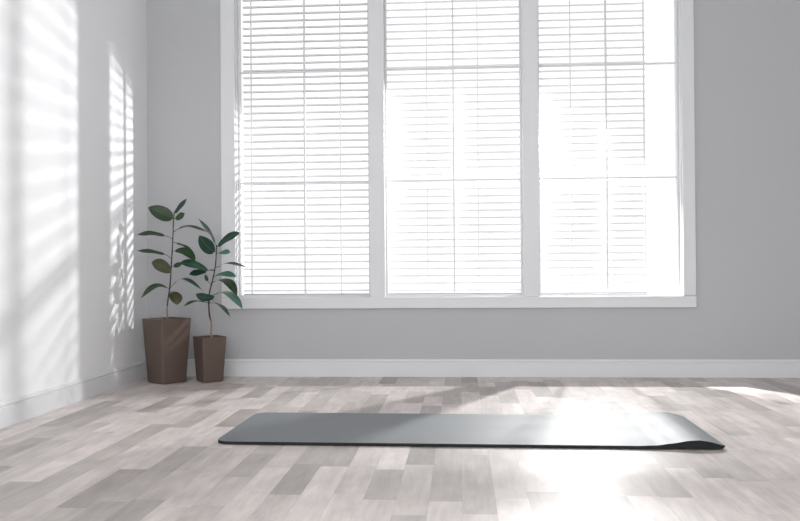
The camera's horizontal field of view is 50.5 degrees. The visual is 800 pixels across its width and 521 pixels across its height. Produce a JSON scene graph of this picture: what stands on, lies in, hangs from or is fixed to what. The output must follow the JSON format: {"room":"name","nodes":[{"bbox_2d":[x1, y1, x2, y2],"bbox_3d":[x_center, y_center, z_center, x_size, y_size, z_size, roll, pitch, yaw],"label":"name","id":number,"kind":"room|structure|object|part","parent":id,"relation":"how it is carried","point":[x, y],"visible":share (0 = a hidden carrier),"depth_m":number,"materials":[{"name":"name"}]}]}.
{"room":"exercise studio","nodes":[
{"label":"exercise studio","id":0,"kind":"room"},
{"bbox_2d":[0,0,147,401],"bbox_3d":[-1.771,-0.780,1.695,0.150,2.850,6.730,0,0,4],"label":"wall","id":1,"kind":"structure","parent":0,"point":[74,276],"depth_m":3.94,"materials":[{"name":"white paint"}]},
{"bbox_2d":[0,360,146,428],"bbox_3d":[-1.685,0.595,1.607,0.014,0.099,6.586,0,0,4],"label":"baseboard","id":2,"kind":"structure","parent":1,"relation":"attached to","point":[16,410],"depth_m":3.86,"materials":[{"name":"white paint"}]},
{"bbox_2d":[0,376,799,520],"bbox_3d":[0.287,0.680,1.538,4.256,0.100,6.730,0,0,4],"label":"floor","id":3,"kind":"structure","parent":0,"point":[140,450],"depth_m":2.71,"materials":[{"name":"grey wood"}]},
{"bbox_2d":[137,198,206,384],"bbox_3d":[-1.233,0.160,4.649,0.249,1.009,0.325,-1,-1,44],"label":"rubber plant","id":4,"kind":"object","parent":3,"relation":"on","point":[166,339],"visible":0.98,"depth_m":4.60,"materials":[{"name":"green plant"}]},
{"bbox_3d":[-1.274,0.490,4.635,0.195,0.349,0.195,-1,-1,41],"label":"pot","id":5,"kind":"part","parent":4,"relation":"part of","materials":[{"name":"brown ceramic"}]},
{"bbox_3d":[-1.248,0.042,4.657,0.089,0.618,0.058,-1,0,22],"label":"stem","id":6,"kind":"part","parent":4,"relation":"part of","materials":[{"name":"green plant"}]},
{"bbox_2d":[180,219,247,382],"bbox_3d":[-1.002,0.215,4.645,0.347,0.896,0.210,0,0,4],"label":"rubber plant","id":7,"kind":"object","parent":3,"relation":"on","point":[209,350],"visible":1,"depth_m":4.62,"materials":[{"name":"green plant"}]},
{"bbox_3d":[-1.044,0.539,4.654,0.143,0.247,0.143,0,-1,-36],"label":"pot","id":8,"kind":"part","parent":7,"relation":"part of","materials":[{"name":"brown ceramic"}]},
{"bbox_3d":[-1.033,0.173,4.665,0.094,0.556,0.054,0,0,4],"label":"stem","id":9,"kind":"part","parent":7,"relation":"part of","materials":[{"name":"green plant"}]},
{"bbox_2d":[218,412,724,448],"bbox_3d":[0.245,0.626,3.205,1.760,0.032,0.621,0,0,4],"label":"yoga mat","id":10,"kind":"object","parent":3,"relation":"on","point":[651,430],"visible":1,"depth_m":3.12,"materials":[{"name":"grey plastic"}]},
{"bbox_2d":[146,0,799,359],"bbox_3d":[0.511,-0.771,4.841,3.956,2.850,0.130,0,0,4],"label":"wall","id":11,"kind":"structure","parent":0,"point":[747,52],"depth_m":4.71,"materials":[{"name":"grey paint"}]},
{"bbox_2d":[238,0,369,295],"bbox_3d":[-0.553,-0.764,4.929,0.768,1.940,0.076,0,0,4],"label":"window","id":12,"kind":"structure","parent":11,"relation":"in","point":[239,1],"depth_m":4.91,"materials":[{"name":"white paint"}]},
{"bbox_2d":[242,0,368,294],"bbox_3d":[-0.546,-0.764,4.943,0.744,1.938,0.036,0,0,4],"label":"blind","id":13,"kind":"object","parent":12,"relation":"attached to","point":[250,7],"visible":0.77,"depth_m":4.94,"materials":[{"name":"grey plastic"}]},
{"bbox_3d":[-0.870,-0.751,4.966,0.004,1.910,0.021,0,0,4],"label":"ladder cord","id":14,"kind":"part","parent":13,"relation":"part of","materials":[{"name":"white fabric"}]},
{"bbox_3d":[-0.539,0.199,4.936,0.744,0.012,0.022,0,0,4],"label":"rail","id":15,"kind":"part","parent":13,"relation":"part of","materials":[{"name":"grey plastic"}]},
{"bbox_3d":[-0.346,-0.755,4.929,0.004,1.910,0.021,0,0,4],"label":"ladder cord","id":16,"kind":"part","parent":13,"relation":"part of","materials":[{"name":"white fabric"}]},
{"bbox_2d":[384,0,522,295],"bbox_3d":[0.304,-0.771,4.868,0.777,1.940,0.076,0,0,4],"label":"window","id":17,"kind":"structure","parent":11,"relation":"in","point":[385,1],"depth_m":4.83,"materials":[{"name":"white paint"}]},
{"bbox_2d":[387,0,520,293],"bbox_3d":[0.308,-0.771,4.882,0.763,1.938,0.036,0,0,4],"label":"blind","id":18,"kind":"object","parent":17,"relation":"attached to","point":[476,1],"visible":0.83,"depth_m":4.87,"materials":[{"name":"grey plastic"}]},
{"bbox_3d":[0.155,-0.758,4.893,0.004,1.910,0.021,0,0,4],"label":"ladder cord","id":19,"kind":"part","parent":18,"relation":"part of","materials":[{"name":"white fabric"}]},
{"bbox_3d":[0.315,0.192,4.875,0.763,0.012,0.022,0,0,4],"label":"rail","id":20,"kind":"part","parent":18,"relation":"part of","materials":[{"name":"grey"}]},
{"bbox_3d":[0.447,-0.761,4.872,0.004,1.910,0.021,0,0,4],"label":"ladder cord","id":21,"kind":"part","parent":18,"relation":"part of","materials":[{"name":"white fabric"}]},
{"bbox_2d":[220,0,696,308],"bbox_3d":[0.303,-0.778,4.838,2.660,2.093,0.141,0,0,4],"label":"trim","id":22,"kind":"structure","parent":11,"relation":"attached to","point":[531,298],"depth_m":4.75,"materials":[{"name":"white paint"}]},
{"bbox_2d":[235,0,682,297],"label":"window","id":23,"kind":"structure","parent":11,"relation":"in","point":[675,1],"depth_m":4.77,"materials":[{"name":"white paint"}]},
{"bbox_2d":[539,0,646,293],"bbox_3d":[1.093,-0.777,4.826,0.594,1.938,0.036,0,0,4],"label":"blind","id":24,"kind":"object","parent":23,"relation":"attached to","point":[642,3],"visible":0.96,"depth_m":4.82,"materials":[{"name":"grey plastic"}]},
{"bbox_3d":[0.972,-0.764,4.835,0.004,1.910,0.021,0,0,4],"label":"ladder cord","id":25,"kind":"part","parent":24,"relation":"part of","materials":[{"name":"white fabric"}]},
{"bbox_3d":[1.099,0.187,4.819,0.594,0.012,0.022,0,0,4],"label":"rail","id":26,"kind":"part","parent":24,"relation":"part of","materials":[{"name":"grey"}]},
{"bbox_3d":[1.382,-0.767,4.806,0.004,1.910,0.021,0,0,4],"label":"ladder cord","id":27,"kind":"part","parent":24,"relation":"part of","materials":[{"name":"white fabric"}]},
{"bbox_2d":[187,359,799,377],"bbox_3d":[0.516,0.604,4.758,3.956,0.099,0.014,0,0,4],"label":"baseboard","id":28,"kind":"structure","parent":11,"relation":"attached to","point":[651,368],"depth_m":4.74,"materials":[{"name":"white paint"}]}
]}

